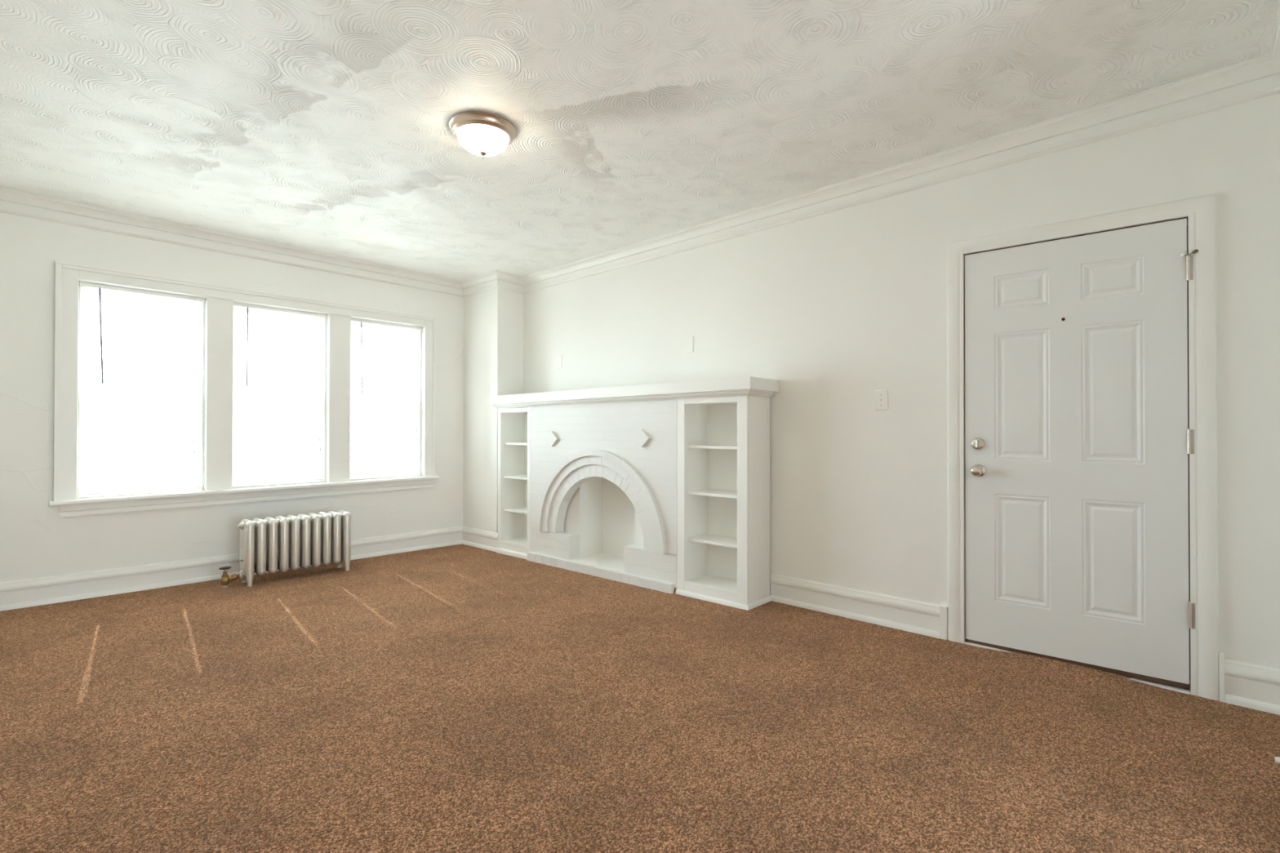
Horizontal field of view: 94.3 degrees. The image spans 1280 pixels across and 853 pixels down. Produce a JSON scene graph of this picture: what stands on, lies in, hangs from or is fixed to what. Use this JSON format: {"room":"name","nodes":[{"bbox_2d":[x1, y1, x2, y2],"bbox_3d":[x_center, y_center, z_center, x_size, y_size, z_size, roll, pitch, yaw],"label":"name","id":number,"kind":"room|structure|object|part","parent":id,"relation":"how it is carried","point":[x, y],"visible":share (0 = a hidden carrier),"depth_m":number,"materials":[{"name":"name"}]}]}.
{"room":"empty living room","nodes":[
{"label":"empty living room","id":0,"kind":"room"},
{"bbox_2d":[0,212,463,582],"bbox_3d":[-3.003,-0.123,4.935,0.260,2.695,4.360,0,-1,43],"label":"wall","id":1,"kind":"structure","parent":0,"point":[35,542],"depth_m":4.39,"materials":[{"name":"white paint"}]},
{"bbox_2d":[76,281,204,498],"bbox_3d":[-3.609,-0.243,4.311,0.115,1.473,0.706,0,-1,43],"label":"window","id":2,"kind":"structure","parent":1,"relation":"attached to","point":[201,354],"depth_m":4.27,"materials":[{"name":"white paint"}]},
{"bbox_3d":[-3.603,0.126,4.302,0.030,0.711,0.678,0,-1,43],"label":"sash","id":3,"kind":"part","parent":2,"relation":"part of","materials":[{"name":"white glass"}]},
{"bbox_3d":[-3.627,-0.579,4.330,0.030,0.772,0.678,0,-1,43],"label":"sash","id":4,"kind":"part","parent":2,"relation":"part of","materials":[{"name":"white glass"}]},
{"bbox_2d":[78,281,204,495],"bbox_3d":[-3.556,-0.252,4.259,0.045,1.450,0.691,0,-1,43],"label":"window blind","id":5,"kind":"object","parent":1,"relation":"attached to","point":[99,286],"visible":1,"depth_m":4.23,"materials":[{"name":"white paint"}]},
{"bbox_3d":[-3.693,-0.250,4.127,0.028,1.421,0.001,0,-1,43],"label":"ladder cord","id":6,"kind":"part","parent":5,"relation":"part of","materials":[{"name":"white fabric"}]},
{"bbox_3d":[-3.565,0.462,4.259,0.026,0.011,0.679,0,-1,43],"label":"rail","id":7,"kind":"part","parent":5,"relation":"part of","materials":[{"name":"white paint"}]},
{"bbox_3d":[-3.416,-0.248,4.420,0.028,1.421,0.001,0,-1,43],"label":"ladder cord","id":8,"kind":"part","parent":5,"relation":"part of","materials":[{"name":"white fabric"}]},
{"bbox_3d":[-3.352,-0.389,4.463,0.001,1.138,0.007,0,-1,43],"label":"lift cord","id":9,"kind":"part","parent":5,"relation":"part of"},
{"bbox_2d":[48,475,439,506],"bbox_3d":[-2.950,0.499,4.871,0.180,0.030,2.699,0,0,43],"label":"window sill","id":10,"kind":"structure","parent":1,"relation":"attached to","point":[241,490],"depth_m":4.53,"materials":[{"name":"white paint"}]},
{"bbox_2d":[0,526,497,611],"bbox_3d":[-2.817,1.098,4.524,0.645,0.226,3.632,0,-1,43],"label":"baseboard","id":11,"kind":"structure","parent":1,"relation":"attached to","point":[16,594],"depth_m":4.31,"materials":[{"name":"white paint"}]},
{"bbox_2d":[232,306,326,488],"bbox_3d":[-3.011,-0.244,4.946,0.115,1.460,0.698,0,-1,43],"label":"window","id":12,"kind":"structure","parent":1,"relation":"attached to","point":[320,401],"depth_m":5.04,"materials":[{"name":"white paint"}]},
{"bbox_3d":[-3.028,-0.574,4.965,0.030,0.772,0.670,0,-1,43],"label":"sash","id":13,"kind":"part","parent":12,"relation":"part of","materials":[{"name":"white glass"}]},
{"bbox_3d":[-3.005,0.125,4.936,0.030,0.698,0.670,0,-1,43],"label":"sash","id":14,"kind":"part","parent":12,"relation":"part of","materials":[{"name":"white paint"}]},
{"bbox_2d":[232,302,326,484],"bbox_3d":[-2.958,-0.254,4.894,0.045,1.437,0.683,0,-1,43],"label":"window blind","id":15,"kind":"object","parent":1,"relation":"attached to","point":[237,304],"visible":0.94,"depth_m":4.86,"materials":[{"name":"white paint"}]},
{"bbox_3d":[-3.071,-0.251,4.786,0.028,1.408,0.001,0,-1,43],"label":"ladder cord","id":16,"kind":"part","parent":15,"relation":"part of","materials":[{"name":"white fabric"}]},
{"bbox_3d":[-2.967,0.454,4.893,0.026,0.011,0.671,0,-1,43],"label":"rail","id":17,"kind":"part","parent":15,"relation":"part of","materials":[{"name":"white paint"}]},
{"bbox_3d":[-2.788,-0.249,5.086,0.028,1.408,0.001,0,-1,43],"label":"ladder cord","id":18,"kind":"part","parent":15,"relation":"part of","materials":[{"name":"white fabric"}]},
{"bbox_3d":[-2.748,-0.383,5.103,0.001,1.138,0.007,0,-1,43],"label":"lift cord","id":19,"kind":"part","parent":15,"relation":"part of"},
{"bbox_2d":[350,321,421,480],"bbox_3d":[-2.413,-0.242,5.580,0.115,1.453,0.690,0,-1,43],"label":"window","id":20,"kind":"structure","parent":1,"relation":"attached to","point":[416,384],"depth_m":5.77,"materials":[{"name":"white paint"}]},
{"bbox_3d":[-2.430,-0.569,5.599,0.030,0.772,0.662,0,-1,43],"label":"sash","id":21,"kind":"part","parent":20,"relation":"part of","materials":[{"name":"white glass"}]},
{"bbox_3d":[-2.406,0.127,5.571,0.030,0.691,0.662,0,-1,43],"label":"sash","id":22,"kind":"part","parent":20,"relation":"part of","materials":[{"name":"white glass"}]},
{"bbox_2d":[350,318,422,477],"bbox_3d":[-2.360,-0.252,5.528,0.045,1.430,0.675,0,-1,43],"label":"window blind","id":23,"kind":"object","parent":1,"relation":"attached to","point":[356,320],"visible":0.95,"depth_m":5.50,"materials":[{"name":"white paint"}]},
{"bbox_3d":[-2.489,-0.249,5.403,0.028,1.401,0.001,0,-1,43],"label":"ladder cord","id":24,"kind":"part","parent":23,"relation":"part of","materials":[{"name":"white fabric"}]},
{"bbox_3d":[-2.368,0.453,5.528,0.026,0.011,0.663,0,-1,43],"label":"rail","id":25,"kind":"part","parent":23,"relation":"part of","materials":[{"name":"white paint"}]},
{"bbox_3d":[-2.229,-0.247,5.680,0.028,1.401,0.001,0,-1,43],"label":"ladder cord","id":26,"kind":"part","parent":23,"relation":"part of","materials":[{"name":"white fabric"}]},
{"bbox_3d":[-2.151,-0.378,5.736,0.001,1.138,0.007,0,-1,43],"label":"lift cord","id":27,"kind":"part","parent":23,"relation":"part of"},
{"bbox_2d":[462,287,523,533],"bbox_3d":[-1.473,-0.114,5.984,0.608,2.695,0.335,0,-1,43],"label":"column","id":28,"kind":"structure","parent":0,"point":[493,318],"depth_m":5.83,"materials":[{"name":"white paint"}]},
{"bbox_2d":[0,1,1279,297],"bbox_3d":[-0.833,-1.417,2.900,5.780,0.134,3.960,0,-1,43],"label":"crown molding","id":29,"kind":"structure","parent":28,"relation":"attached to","point":[1259,77],"depth_m":3.74,"materials":[{"name":"white paint"}]},
{"bbox_2d":[0,543,1279,852],"bbox_3d":[-0.836,1.174,2.882,5.780,0.076,3.960,0,-1,43],"label":"floor","id":30,"kind":"structure","parent":0,"point":[461,698],"depth_m":2.23,"materials":[{"name":"brown carpet"}]},
{"bbox_2d":[218,510,351,587],"bbox_3d":[-2.725,0.934,4.590,0.196,0.482,0.880,0,-1,43],"label":"radiator","id":31,"kind":"object","parent":30,"relation":"on","point":[269,544],"visible":1,"depth_m":4.54,"materials":[{"name":"silver metal"}]},
{"bbox_3d":[-2.960,1.090,4.438,0.061,0.160,0.061,0,-1,43],"label":"leg","id":32,"kind":"part","parent":31,"relation":"part of","materials":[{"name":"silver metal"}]},
{"bbox_3d":[-2.862,1.089,4.346,0.061,0.160,0.061,0,-1,43],"label":"leg","id":33,"kind":"part","parent":31,"relation":"part of","materials":[{"name":"silver metal"}]},
{"bbox_3d":[-2.493,1.094,4.933,0.061,0.160,0.061,0,-1,43],"label":"leg","id":34,"kind":"part","parent":31,"relation":"part of","materials":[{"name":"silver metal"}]},
{"bbox_3d":[-2.395,1.093,4.841,0.061,0.160,0.061,0,-1,43],"label":"leg","id":35,"kind":"part","parent":31,"relation":"part of","materials":[{"name":"silver metal"}]},
{"bbox_2d":[496,407,530,559],"bbox_3d":[-1.071,0.515,5.540,0.493,1.371,0.301,0,-1,42],"label":"bookcase","id":36,"kind":"object","parent":30,"relation":"on","point":[513,424],"visible":0.69,"depth_m":5.63,"materials":[{"name":"white paint"}]},
{"bbox_3d":[-1.167,1.171,5.430,0.493,0.058,0.016,0,-1,42],"label":"shoe moulding","id":37,"kind":"part","parent":36,"relation":"part of","materials":[{"name":"white paint"}]},
{"bbox_3d":[-1.056,0.787,5.554,0.415,0.020,0.232,0,-1,42],"label":"shelf","id":38,"kind":"part","parent":36,"relation":"part of","materials":[{"name":"white paint"}]},
{"bbox_3d":[-1.056,0.478,5.556,0.415,0.020,0.232,0,-1,42],"label":"shelf","id":39,"kind":"part","parent":36,"relation":"part of","materials":[{"name":"white paint"}]},
{"bbox_3d":[-1.055,0.162,5.558,0.415,0.020,0.232,0,-1,42],"label":"shelf","id":40,"kind":"part","parent":36,"relation":"part of","materials":[{"name":"white paint"}]},
{"bbox_3d":[-0.973,0.511,5.647,0.453,1.361,0.012,0,-1,42],"label":"panel","id":41,"kind":"part","parent":36,"relation":"part of","materials":[{"name":"white paint"}]},
{"bbox_2d":[527,400,677,593],"bbox_3d":[-0.232,0.502,4.853,1.668,1.370,0.452,0,-1,42],"label":"fireplace","id":42,"kind":"object","parent":30,"relation":"on","point":[603,477],"visible":0.99,"depth_m":4.77,"materials":[{"name":"white paint"}]},
{"bbox_2d":[489,376,779,408],"bbox_3d":[-0.248,-0.240,4.768,2.847,0.114,0.362,-1,-1,42],"label":"mantel shelf","id":43,"kind":"object","parent":42,"relation":"on","point":[747,385],"visible":1,"depth_m":4.25,"materials":[{"name":"white paint"}]},
{"bbox_3d":[-0.250,-0.200,4.780,2.827,0.034,0.332,-1,-1,42],"label":"bed moulding","id":44,"kind":"part","parent":43,"relation":"part of","materials":[{"name":"white paint"}]},
{"bbox_2d":[675,395,771,610],"bbox_3d":[0.567,0.499,4.054,0.586,1.387,0.301,0,-1,42],"label":"bookcase","id":45,"kind":"object","parent":30,"relation":"on","point":[723,442],"visible":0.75,"depth_m":4.12,"materials":[{"name":"white paint"}]},
{"bbox_3d":[0.571,0.788,4.077,0.431,0.020,0.232,0,-1,42],"label":"shelf","id":46,"kind":"part","parent":45,"relation":"part of","materials":[{"name":"white paint"}]},
{"bbox_3d":[0.571,0.463,4.079,0.431,0.020,0.232,0,-1,42],"label":"shelf","id":47,"kind":"part","parent":45,"relation":"part of","materials":[{"name":"white paint"}]},
{"bbox_3d":[0.572,0.142,4.082,0.431,0.020,0.232,0,-1,42],"label":"shelf","id":48,"kind":"part","parent":45,"relation":"part of","materials":[{"name":"white paint"}]},
{"bbox_3d":[0.658,0.495,4.166,0.530,1.377,0.012,0,-1,42],"label":"panel","id":49,"kind":"part","parent":45,"relation":"part of","materials":[{"name":"white paint"}]},
{"bbox_3d":[0.566,1.163,4.049,0.586,0.058,0.301,0,-1,42],"label":"shoe moulding","id":50,"kind":"part","parent":45,"relation":"part of","materials":[{"name":"white paint"}]},
{"bbox_2d":[0,0,1279,280],"bbox_3d":[-0.869,-1.542,2.935,6.180,0.120,4.360,0,-1,43],"label":"ceiling","id":51,"kind":"structure","parent":0,"point":[320,126],"depth_m":2.68,"materials":[{"name":"paint"}]},
{"bbox_2d":[448,111,516,158],"bbox_3d":[-0.779,-1.406,2.946,0.324,0.152,0.324,0,-1,43],"label":"ceiling light","id":52,"kind":"object","parent":51,"relation":"attached to","point":[482,134],"visible":1,"depth_m":2.86,"materials":[{"name":"white glass"}]},
{"bbox_3d":[-0.779,-1.398,2.945,0.251,0.080,0.251,0,-1,43],"label":"lamp shade","id":53,"kind":"part","parent":52,"relation":"part of","materials":[{"name":"white glass"}]},
{"bbox_2d":[523,93,1279,669],"bbox_3d":[0.651,-0.123,4.321,5.980,2.695,0.160,0,-1,43],"label":"wall","id":54,"kind":"structure","parent":0,"point":[841,307],"depth_m":3.45,"materials":[{"name":"white paint"}]},
{"bbox_2d":[557,355,562,368],"bbox_3d":[-0.750,-0.604,5.532,0.068,0.120,0.006,0,-1,43],"label":"blank wall plate","id":55,"kind":"object","parent":54,"relation":"attached to","point":[559,357],"visible":1,"depth_m":5.52,"materials":[{"name":"paint"}]},
{"bbox_2d":[686,336,693,352],"bbox_3d":[0.377,-0.618,4.470,0.064,0.120,0.006,0,-1,43],"label":"blank wall plate","id":56,"kind":"object","parent":54,"relation":"attached to","point":[690,340],"visible":1,"depth_m":4.46,"materials":[{"name":"paint"}]},
{"bbox_2d":[769,573,940,638],"bbox_3d":[1.260,1.087,3.610,1.057,0.207,0.026,0,-1,43],"label":"baseboard","id":57,"kind":"structure","parent":54,"relation":"attached to","point":[918,617],"depth_m":3.56,"materials":[{"name":"white paint"}]},
{"bbox_2d":[875,389,888,410],"bbox_3d":[1.414,-0.155,3.481,0.074,0.120,0.017,0,-1,43],"label":"light switch","id":58,"kind":"object","parent":54,"relation":"attached to","point":[881,396],"visible":1,"depth_m":3.48,"materials":[{"name":"paint"}]},
{"bbox_2d":[939,604,947,639],"bbox_3d":[1.658,1.079,3.235,0.038,0.198,0.024,0,-1,43],"label":"plinth block","id":59,"kind":"object","parent":54,"relation":"attached to","point":[943,609],"visible":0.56,"depth_m":3.23,"materials":[{"name":"white paint"}]},
{"bbox_2d":[964,217,1191,691],"bbox_3d":[2.072,0.119,2.888,0.885,2.089,0.034,0,-1,43],"label":"weatherstrip","id":60,"kind":"structure","parent":54,"relation":"attached to","point":[1182,217],"depth_m":2.76,"materials":[{"name":"rubber"}]},
{"bbox_2d":[964,641,1191,694],"bbox_3d":[2.107,1.167,2.919,0.885,0.038,0.177,0,-1,43],"label":"threshold","id":61,"kind":"object","parent":54,"relation":"attached to","point":[1181,690],"visible":0.21,"depth_m":2.65,"materials":[{"name":"white paint"}]},
{"bbox_2d":[964,217,1198,688],"bbox_3d":[2.062,0.118,2.850,0.912,2.072,0.110,0,-1,43],"label":"door","id":62,"kind":"structure","parent":54,"relation":"in","point":[1079,442],"depth_m":2.82,"materials":[{"name":"white paint"}]},
{"bbox_3d":[1.763,0.232,3.102,0.064,0.064,0.066,0,-1,43],"label":"knob","id":63,"kind":"part","parent":62,"relation":"part of","materials":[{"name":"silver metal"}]},
{"bbox_2d":[946,193,1218,700],"bbox_3d":[2.111,0.091,2.925,1.053,2.189,0.176,0,-1,43],"label":"door frame","id":64,"kind":"structure","parent":54,"relation":"attached to","point":[1204,207],"depth_m":2.55,"materials":[{"name":"white paint"}]},
{"bbox_2d":[1218,652,1225,702],"bbox_3d":[2.446,1.064,2.493,0.018,0.220,0.024,0,-1,43],"label":"plinth block","id":65,"kind":"object","parent":54,"relation":"attached to","point":[1221,655],"visible":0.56,"depth_m":2.48,"materials":[{"name":"white paint"}]},
{"bbox_2d":[1224,658,1279,715],"bbox_3d":[2.534,1.080,2.408,0.226,0.206,0.026,0,-1,43],"label":"baseboard","id":66,"kind":"structure","parent":54,"relation":"attached to","point":[1254,686],"depth_m":2.43,"materials":[{"name":"white paint"}]},
{"bbox_2d":[1186,231,1189,601],"bbox_3d":[2.289,0.048,3.119,1.350,2.380,0.340,0,-1,43],"label":"wall","id":67,"kind":"structure","parent":0,"point":[1187,231],"depth_m":2.95,"materials":[{"name":"white paint"}]},
{"bbox_3d":[1.323,-0.147,0.857,0.150,2.695,4.360,0,-1,43],"label":"wall","id":68,"kind":"structure","parent":0,"visible":0},
{"bbox_2d":[1275,756,1279,763],"bbox_3d":[2.119,1.089,1.903,0.111,0.026,0.026,0,-1,43],"label":"door stop","id":69,"kind":"object","parent":68,"relation":"attached to","point":[1277,758],"visible":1,"depth_m":1.93,"materials":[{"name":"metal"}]}
]}

